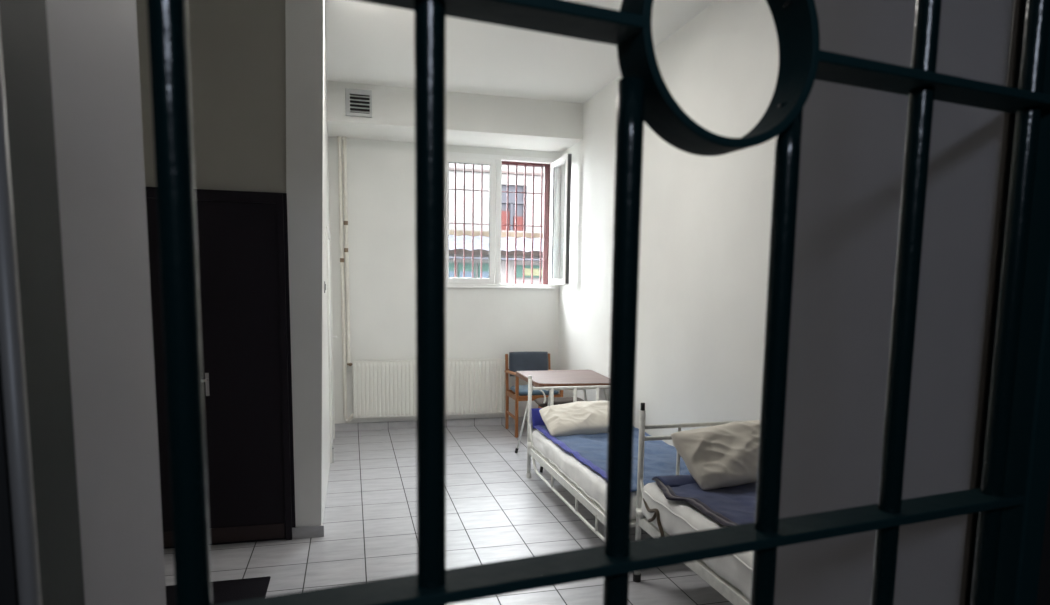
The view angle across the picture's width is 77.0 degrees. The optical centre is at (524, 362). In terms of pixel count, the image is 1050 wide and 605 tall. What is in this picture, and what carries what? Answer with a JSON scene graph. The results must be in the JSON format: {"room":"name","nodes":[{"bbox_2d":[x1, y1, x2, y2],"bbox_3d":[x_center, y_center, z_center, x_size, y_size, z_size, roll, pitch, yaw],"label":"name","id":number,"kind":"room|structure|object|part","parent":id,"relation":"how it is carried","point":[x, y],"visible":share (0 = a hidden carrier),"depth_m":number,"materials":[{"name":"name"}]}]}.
{"room":"prison interior","nodes":[
{"label":"prison interior","id":0,"kind":"room"},
{"bbox_2d":[136,0,285,192],"bbox_3d":[-2.153,-0.636,3.994,1.690,3.575,0.188,-1,7,-15],"label":"wall partition","id":1,"kind":"structure","parent":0,"point":[237,48],"depth_m":3.90,"materials":[{"name":"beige paint"}]},
{"bbox_2d":[145,187,295,548],"bbox_3d":[-1.884,0.065,4.009,0.875,2.185,0.079,-1,7,-15],"label":"door","id":2,"kind":"structure","parent":1,"relation":"in","point":[242,236],"depth_m":4.06,"materials":[{"name":"black paint"}]},
{"bbox_3d":[-1.973,0.140,3.985,0.109,0.140,0.062,-1,7,-15],"label":"handle","id":3,"kind":"part","parent":2,"relation":"part of","materials":[{"name":"silver metal"}]},
{"bbox_3d":[-1.901,1.087,4.143,0.738,0.095,0.007,-1,7,-15],"label":"kick plate","id":4,"kind":"part","parent":2,"relation":"part of","materials":[{"name":"black"}]},
{"bbox_2d":[285,0,329,526],"bbox_3d":[-1.775,-0.817,5.639,0.290,3.575,3.220,-1,7,-15],"label":"wall","id":5,"kind":"structure","parent":0,"point":[307,148],"depth_m":4.11,"materials":[{"name":"white paint"}]},
{"bbox_2d":[326,226,336,462],"bbox_3d":[-1.888,-0.199,6.483,0.075,2.154,1.060,-1,7,-15],"label":"door","id":6,"kind":"structure","parent":5,"relation":"in","point":[328,235],"depth_m":6.09,"materials":[{"name":"white paint"}]},
{"bbox_2d":[292,525,323,538],"bbox_3d":[-1.414,1.103,4.277,0.212,0.075,0.012,-1,7,-15],"label":"baseboard","id":7,"kind":"structure","parent":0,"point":[308,531],"depth_m":4.27,"materials":[{"name":"tile"}]},
{"bbox_2d":[328,137,561,423],"bbox_3d":[-0.959,-1.043,7.734,3.315,3.575,0.440,-1,7,-15],"label":"wall","id":8,"kind":"structure","parent":0,"point":[482,323],"depth_m":7.39,"materials":[{"name":"white paint"}]},
{"bbox_2d":[337,136,352,422],"bbox_3d":[-1.951,-0.863,7.212,0.150,3.103,0.062,2,7,8],"label":"pipe","id":9,"kind":"object","parent":8,"relation":"attached to","point":[339,138],"visible":1,"depth_m":7.20,"materials":[{"name":"metal"}]},
{"bbox_2d":[342,136,349,365],"bbox_3d":[-1.946,-1.184,7.185,0.054,2.458,0.081,-1,7,-15],"label":"pipe","id":10,"kind":"object","parent":8,"relation":"attached to","point":[346,250],"visible":1,"depth_m":7.17,"materials":[{"name":"metal"}]},
{"bbox_2d":[347,359,503,418],"bbox_3d":[-1.111,0.294,7.550,1.774,0.644,0.134,-1,7,-15],"label":"radiator","id":11,"kind":"object","parent":8,"relation":"attached to","point":[381,389],"visible":0.83,"depth_m":7.48,"materials":[{"name":"white metal"}]},
{"bbox_2d":[354,359,493,361],"bbox_3d":[-1.091,-0.023,7.511,1.664,0.004,0.056,-1,7,-15],"label":"grille","id":12,"kind":"object","parent":11,"relation":"attached to","point":[447,360],"depth_m":7.57,"materials":[{"name":"white metal"}]},
{"bbox_2d":[335,416,531,430],"bbox_3d":[-0.876,0.713,7.726,2.615,0.088,0.012,-1,7,-15],"label":"baseboard","id":13,"kind":"structure","parent":8,"relation":"attached to","point":[497,420],"depth_m":7.60,"materials":[{"name":"tile"}]},
{"bbox_2d":[327,81,582,152],"bbox_3d":[-0.771,-2.571,7.002,2.675,0.370,0.720,-1,7,-15],"label":"beam","id":14,"kind":"structure","parent":8,"relation":"attached to","point":[475,120],"depth_m":6.77,"materials":[{"name":"white paint"}]},
{"bbox_2d":[345,88,371,117],"bbox_3d":[-1.612,-2.510,6.395,0.247,0.253,0.029,-1,7,-15],"label":"air vent","id":15,"kind":"object","parent":14,"relation":"in","point":[358,101],"visible":1,"depth_m":6.39,"materials":[{"name":"grey plastic"}]},
{"bbox_2d":[449,163,488,277],"bbox_3d":[-0.665,-1.662,7.812,0.466,1.317,0.042,-1,7,-15],"label":"bars","id":16,"kind":"object","parent":8,"relation":"in","point":[455,189],"depth_m":7.80,"materials":[{"name":"red paint"}]},
{"bbox_3d":[-0.377,-2.027,7.830,1.270,0.010,0.014,-1,7,-15],"label":"cross rail","id":17,"kind":"part","parent":16,"relation":"part of","materials":[{"name":"metal"}]},
{"bbox_2d":[446,152,573,288],"bbox_3d":[-0.237,-1.583,7.356,1.436,1.515,0.684,-1,7,-15],"label":"window","id":18,"kind":"structure","parent":8,"relation":"in","point":[495,161],"depth_m":7.57,"materials":[{"name":"white plastic"}]},
{"bbox_3d":[-0.639,-1.609,7.544,0.601,1.417,0.050,-1,7,-15],"label":"sash","id":19,"kind":"part","parent":18,"relation":"part of","materials":[{"name":"white plastic"}]},
{"bbox_3d":[-0.324,-0.869,7.679,1.410,0.022,0.032,-1,7,-15],"label":"sill","id":20,"kind":"part","parent":18,"relation":"part of","materials":[{"name":"white plastic"}]},
{"bbox_3d":[0.400,-1.589,7.485,0.050,1.419,0.600,-1,7,-13],"label":"sash","id":21,"kind":"part","parent":18,"relation":"part of","materials":[{"name":"white plastic"}]},
{"bbox_2d":[501,161,549,284],"bbox_3d":[-0.001,-1.670,7.987,0.598,1.446,0.042,-1,7,-15],"label":"bars","id":22,"kind":"object","parent":8,"relation":"in","point":[546,193],"depth_m":8.00,"materials":[{"name":"red paint"}]},
{"bbox_3d":[-0.383,-1.640,7.874,1.270,0.010,0.014,-1,7,-15],"label":"cross rail","id":23,"kind":"part","parent":22,"relation":"part of","materials":[{"name":"metal"}]},
{"bbox_3d":[-0.377,-1.654,7.890,1.378,1.489,0.040,-1,7,-15],"label":"frame","id":24,"kind":"part","parent":22,"relation":"part of","materials":[{"name":"red paint"}]},
{"bbox_2d":[164,423,732,604],"bbox_3d":[-0.278,1.349,3.103,7.400,0.120,10.200,-1,7,-15],"label":"floor","id":25,"kind":"structure","parent":0,"point":[495,513],"depth_m":4.46,"materials":[{"name":"grey tile"}]},
{"bbox_2d":[165,576,270,604],"bbox_3d":[-1.763,1.249,3.229,0.895,0.012,0.720,-1,7,-15],"label":"floor mat","id":26,"kind":"object","parent":25,"relation":"on","point":[226,591],"visible":0.45,"depth_m":3.51,"materials":[{"name":"black rubber"}]},
{"bbox_2d":[505,351,562,437],"bbox_3d":[0.095,0.348,7.482,0.560,0.896,0.568,-1,7,-15],"label":"armchair","id":27,"kind":"object","parent":25,"relation":"on","point":[527,360],"visible":0.56,"depth_m":7.59,"materials":[{"name":"orange wood"}]},
{"bbox_3d":[-0.212,0.340,7.644,0.032,0.867,0.099,-1,7,-15],"label":"leg","id":28,"kind":"part","parent":27,"relation":"part of","materials":[{"name":"orange wood"}]},
{"bbox_3d":[-0.145,0.122,7.378,0.050,0.055,0.541,-1,7,-15],"label":"armrest","id":29,"kind":"part","parent":27,"relation":"part of","materials":[{"name":"orange wood"}]},
{"bbox_3d":[-0.147,0.377,7.399,0.024,0.060,0.456,-1,7,-15],"label":"rail","id":30,"kind":"part","parent":27,"relation":"part of","materials":[{"name":"orange wood"}]},
{"bbox_3d":[-0.090,0.484,7.190,0.032,0.685,0.042,-1,7,-15],"label":"leg","id":31,"kind":"part","parent":27,"relation":"part of","materials":[{"name":"orange wood"}]},
{"bbox_3d":[0.045,0.022,7.651,0.475,0.287,0.086,-1,7,-15],"label":"backrest","id":32,"kind":"part","parent":27,"relation":"part of","materials":[{"name":"blue fabric"}]},
{"bbox_2d":[510,385,559,395],"bbox_3d":[0.103,0.317,7.446,0.480,0.075,0.450,-1,7,-15],"label":"seat cushion","id":33,"kind":"object","parent":27,"relation":"on","point":[522,390],"depth_m":7.25,"materials":[{"name":"fabric"}]},
{"bbox_3d":[0.158,0.393,7.245,0.510,0.055,0.030,-1,7,-15],"label":"rail","id":34,"kind":"part","parent":27,"relation":"part of","materials":[{"name":"orange wood"}]},
{"bbox_3d":[0.281,0.332,7.774,0.032,0.867,0.099,-1,7,-15],"label":"leg","id":35,"kind":"part","parent":27,"relation":"part of","materials":[{"name":"orange wood"}]},
{"bbox_2d":[534,397,583,407],"bbox_3d":[0.368,0.625,6.854,0.520,0.492,0.340,0,7,-10],"label":"stool","id":36,"kind":"object","parent":25,"relation":"on","point":[557,400],"visible":0.37,"depth_m":6.74,"materials":[{"name":"brown fabric"}]},
{"bbox_2d":[515,370,608,472],"bbox_3d":[0.385,0.532,6.331,0.849,0.795,0.963,-1,7,-15],"label":"table","id":37,"kind":"object","parent":25,"relation":"on","point":[545,378],"visible":0.73,"depth_m":6.21,"materials":[{"name":"brown wood"}]},
{"bbox_3d":[0.008,0.504,6.436,0.214,0.717,0.023,5,8,34],"label":"leg","id":38,"kind":"part","parent":37,"relation":"part of","materials":[{"name":"white metal"}]},
{"bbox_3d":[0.794,0.557,6.054,0.212,0.717,0.022,5,8,32],"label":"leg","id":39,"kind":"part","parent":37,"relation":"part of","materials":[{"name":"white metal"}]},
{"bbox_2d":[526,376,635,541],"bbox_3d":[0.688,0.660,4.835,0.873,0.885,1.994,-1,7,-15],"label":"hospital bed","id":40,"kind":"object","parent":25,"relation":"on","point":[591,505],"visible":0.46,"depth_m":5.08,"materials":[{"name":"white metal"}]},
{"bbox_3d":[0.038,0.555,5.666,0.032,0.830,0.033,-1,7,-15],"label":"head post","id":41,"kind":"part","parent":40,"relation":"part of","materials":[{"name":"white metal"}]},
{"bbox_3d":[0.286,0.866,4.742,0.024,0.057,1.930,-1,7,-15],"label":"rail","id":42,"kind":"part","parent":40,"relation":"part of","materials":[{"name":"white metal"}]},
{"bbox_3d":[0.283,0.928,4.727,0.023,0.150,1.788,-1,7,-15],"label":"guard rail","id":43,"kind":"part","parent":40,"relation":"part of","materials":[{"name":"white metal"}]},
{"bbox_3d":[0.444,0.221,5.734,0.830,0.025,0.025,-1,7,-15],"label":"head rail","id":44,"kind":"part","parent":40,"relation":"part of","materials":[{"name":"white metal"}]},
{"bbox_2d":[532,430,636,519],"bbox_3d":[0.694,0.743,4.844,0.862,0.167,1.904,-1,7,-15],"label":"mattress","id":45,"kind":"object","parent":40,"relation":"on","point":[586,479],"visible":0.25,"depth_m":4.53,"materials":[{"name":"white fabric"}]},
{"bbox_2d":[531,408,689,491],"bbox_3d":[0.706,0.575,4.837,0.864,0.170,1.866,-1,7,-15],"label":"blanket","id":46,"kind":"object","parent":45,"relation":"on","point":[660,457],"visible":0.34,"depth_m":4.76,"materials":[{"name":"blue fabric"}]},
{"bbox_2d":[539,400,608,436],"bbox_3d":[0.487,0.469,5.485,0.684,0.268,0.378,-1,7,-15],"label":"pillow","id":47,"kind":"object","parent":46,"relation":"on","point":[579,417],"visible":0.77,"depth_m":5.36,"materials":[{"name":"beige fabric"}]},
{"bbox_3d":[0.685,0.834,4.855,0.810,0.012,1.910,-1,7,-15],"label":"mattress","id":48,"kind":"part","parent":40,"relation":"part of","materials":[{"name":"white fabric"}]},
{"bbox_2d":[633,403,752,604],"bbox_3d":[1.277,0.832,2.815,0.887,1.015,2.015,-1,7,-15],"label":"hospital bed","id":49,"kind":"object","parent":25,"relation":"on","point":[730,592],"visible":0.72,"depth_m":3.60,"materials":[{"name":"white metal"}]},
{"bbox_3d":[0.637,0.733,3.659,0.032,0.945,0.033,-1,7,-15],"label":"head post","id":50,"kind":"part","parent":49,"relation":"part of","materials":[{"name":"white metal"}]},
{"bbox_3d":[1.040,0.416,3.728,0.825,0.025,0.025,-1,7,-15],"label":"head rail","id":51,"kind":"part","parent":49,"relation":"part of","materials":[{"name":"white metal"}]},
{"bbox_3d":[0.888,0.987,2.719,0.024,0.057,1.950,-1,7,-15],"label":"rail","id":52,"kind":"part","parent":49,"relation":"part of","materials":[{"name":"white metal"}]},
{"bbox_3d":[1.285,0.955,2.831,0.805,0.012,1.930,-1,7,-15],"label":"mattress","id":53,"kind":"part","parent":49,"relation":"part of","materials":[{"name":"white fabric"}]},
{"bbox_2d":[642,482,752,599],"bbox_3d":[1.276,0.848,2.814,0.870,0.202,1.917,-1,7,-15],"label":"mattress","id":54,"kind":"object","parent":49,"relation":"on","point":[676,517],"visible":0.16,"depth_m":3.08,"materials":[{"name":"white fabric"}]},
{"bbox_2d":[652,474,756,525],"bbox_3d":[1.251,0.710,2.921,0.874,0.046,1.618,-1,7,-15],"label":"blanket","id":55,"kind":"object","parent":54,"relation":"on","point":[733,505],"visible":0.23,"depth_m":3.26,"materials":[{"name":"blue fabric"}]},
{"bbox_2d":[671,420,759,489],"bbox_3d":[1.157,0.487,3.557,0.727,0.320,0.327,-1,7,-15],"label":"pillow","id":56,"kind":"object","parent":55,"relation":"on","point":[724,455],"visible":0.66,"depth_m":3.44,"materials":[{"name":"beige fabric"}]},
{"bbox_3d":[1.040,0.351,3.721,0.825,0.025,0.025,-1,7,-15],"label":"head rail","id":57,"kind":"part","parent":49,"relation":"part of","materials":[{"name":"white metal"}]},
{"bbox_2d":[325,0,714,102],"bbox_3d":[-0.228,-2.337,2.686,7.400,0.150,10.200,-1,7,-15],"label":"ceiling","id":58,"kind":"structure","parent":0,"point":[367,43],"depth_m":5.51,"materials":[{"name":"white paint"}]},
{"bbox_2d":[0,0,1049,604],"bbox_3d":[0.270,-0.256,0.923,7.400,3.575,0.406,-1,7,-15],"label":"wall","id":59,"kind":"structure","parent":0,"point":[853,138],"depth_m":0.90,"materials":[{"name":"grey paint"}]},
{"bbox_2d":[0,33,41,604],"bbox_3d":[-0.438,0.382,0.601,0.016,2.360,0.016,-1,7,-15],"label":"trim","id":60,"kind":"structure","parent":59,"relation":"attached to","point":[11,339],"depth_m":0.56,"materials":[{"name":"grey"}]},
{"bbox_2d":[0,0,84,604],"bbox_3d":[-0.453,0.377,0.649,0.016,2.360,0.102,-1,7,-15],"label":"trim","id":61,"kind":"structure","parent":59,"relation":"attached to","point":[23,23],"depth_m":0.60,"materials":[{"name":"grey paint"}]},
{"bbox_2d":[147,0,1049,604],"bbox_3d":[0.098,0.369,0.645,1.206,2.328,0.050,-2,7,-22],"label":"gate","id":62,"kind":"object","parent":59,"relation":"attached to","point":[1010,503],"visible":1,"depth_m":0.61,"materials":[{"name":"black metal"}]},
{"bbox_3d":[-0.159,-0.276,0.466,0.543,0.010,0.045,-2,7,-22],"label":"rail","id":63,"kind":"part","parent":62,"relation":"part of","materials":[{"name":"black metal"}]},
{"bbox_3d":[0.095,0.185,0.624,1.105,0.010,0.045,-2,7,-22],"label":"rail","id":64,"kind":"part","parent":62,"relation":"part of","materials":[{"name":"black metal"}]},
{"bbox_3d":[0.439,-0.296,0.709,0.375,0.010,0.045,-2,7,-22],"label":"rail","id":65,"kind":"part","parent":62,"relation":"part of","materials":[{"name":"black metal"}]},
{"bbox_2d":[959,0,1025,604],"bbox_3d":[0.581,0.365,0.875,0.016,2.360,0.010,-1,7,-15],"label":"trim","id":66,"kind":"structure","parent":59,"relation":"attached to","point":[1019,5],"depth_m":0.82,"materials":[{"name":"brown"}]},
{"bbox_2d":[557,0,778,446],"bbox_3d":[1.385,-0.677,4.775,0.300,3.575,6.520,-1,7,-15],"label":"wall","id":67,"kind":"structure","parent":0,"point":[705,225],"depth_m":4.80,"materials":[{"name":"white paint"}]},
{"label":"outside","id":68,"kind":"structure","parent":0,"visible":0},
{"bbox_3d":[-1.308,-0.602,24.580,38.000,0.100,31.980,-1,7,-15],"label":"ground","id":69,"kind":"structure","parent":68,"visible":0},
{"bbox_2d":[449,235,542,284],"bbox_3d":[-0.301,-1.543,16.765,16.000,3.555,4.304,-1,7,-15],"label":"shed","id":70,"kind":"object","parent":69,"relation":"on","point":[459,239],"visible":0.13,"depth_m":14.86,"materials":[{"name":"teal metal"}]},
{"bbox_3d":[-1.717,-1.888,14.462,0.320,0.220,0.020,-1,7,-15],"label":"pane","id":71,"kind":"part","parent":70,"relation":"part of","materials":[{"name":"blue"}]},
{"bbox_3d":[-1.282,-1.895,14.577,0.320,0.220,0.020,-1,7,-15],"label":"pane","id":72,"kind":"part","parent":70,"relation":"part of","materials":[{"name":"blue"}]},
{"bbox_3d":[-0.847,-1.902,14.691,0.320,0.220,0.020,-1,7,-15],"label":"pane","id":73,"kind":"part","parent":70,"relation":"part of","materials":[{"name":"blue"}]},
{"bbox_3d":[0.269,-2.039,14.961,0.640,0.160,0.020,-1,7,-15],"label":"pane","id":74,"kind":"part","parent":70,"relation":"part of","materials":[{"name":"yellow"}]},
{"bbox_2d":[449,163,543,238],"bbox_3d":[-0.459,-5.025,21.077,22.000,9.500,2.150,-1,7,-15],"label":"building","id":75,"kind":"structure","parent":69,"relation":"on","point":[459,167],"depth_m":20.02,"materials":[{"name":"beige stone"}]},
{"bbox_2d":[501,211,522,230],"bbox_3d":[-0.414,-4.336,20.284,0.740,0.590,0.030,-1,7,-15],"label":"curtain","id":76,"kind":"object","parent":75,"relation":"hanging from","point":[511,214],"depth_m":20.26,"materials":[{"name":"fabric"}]}
]}

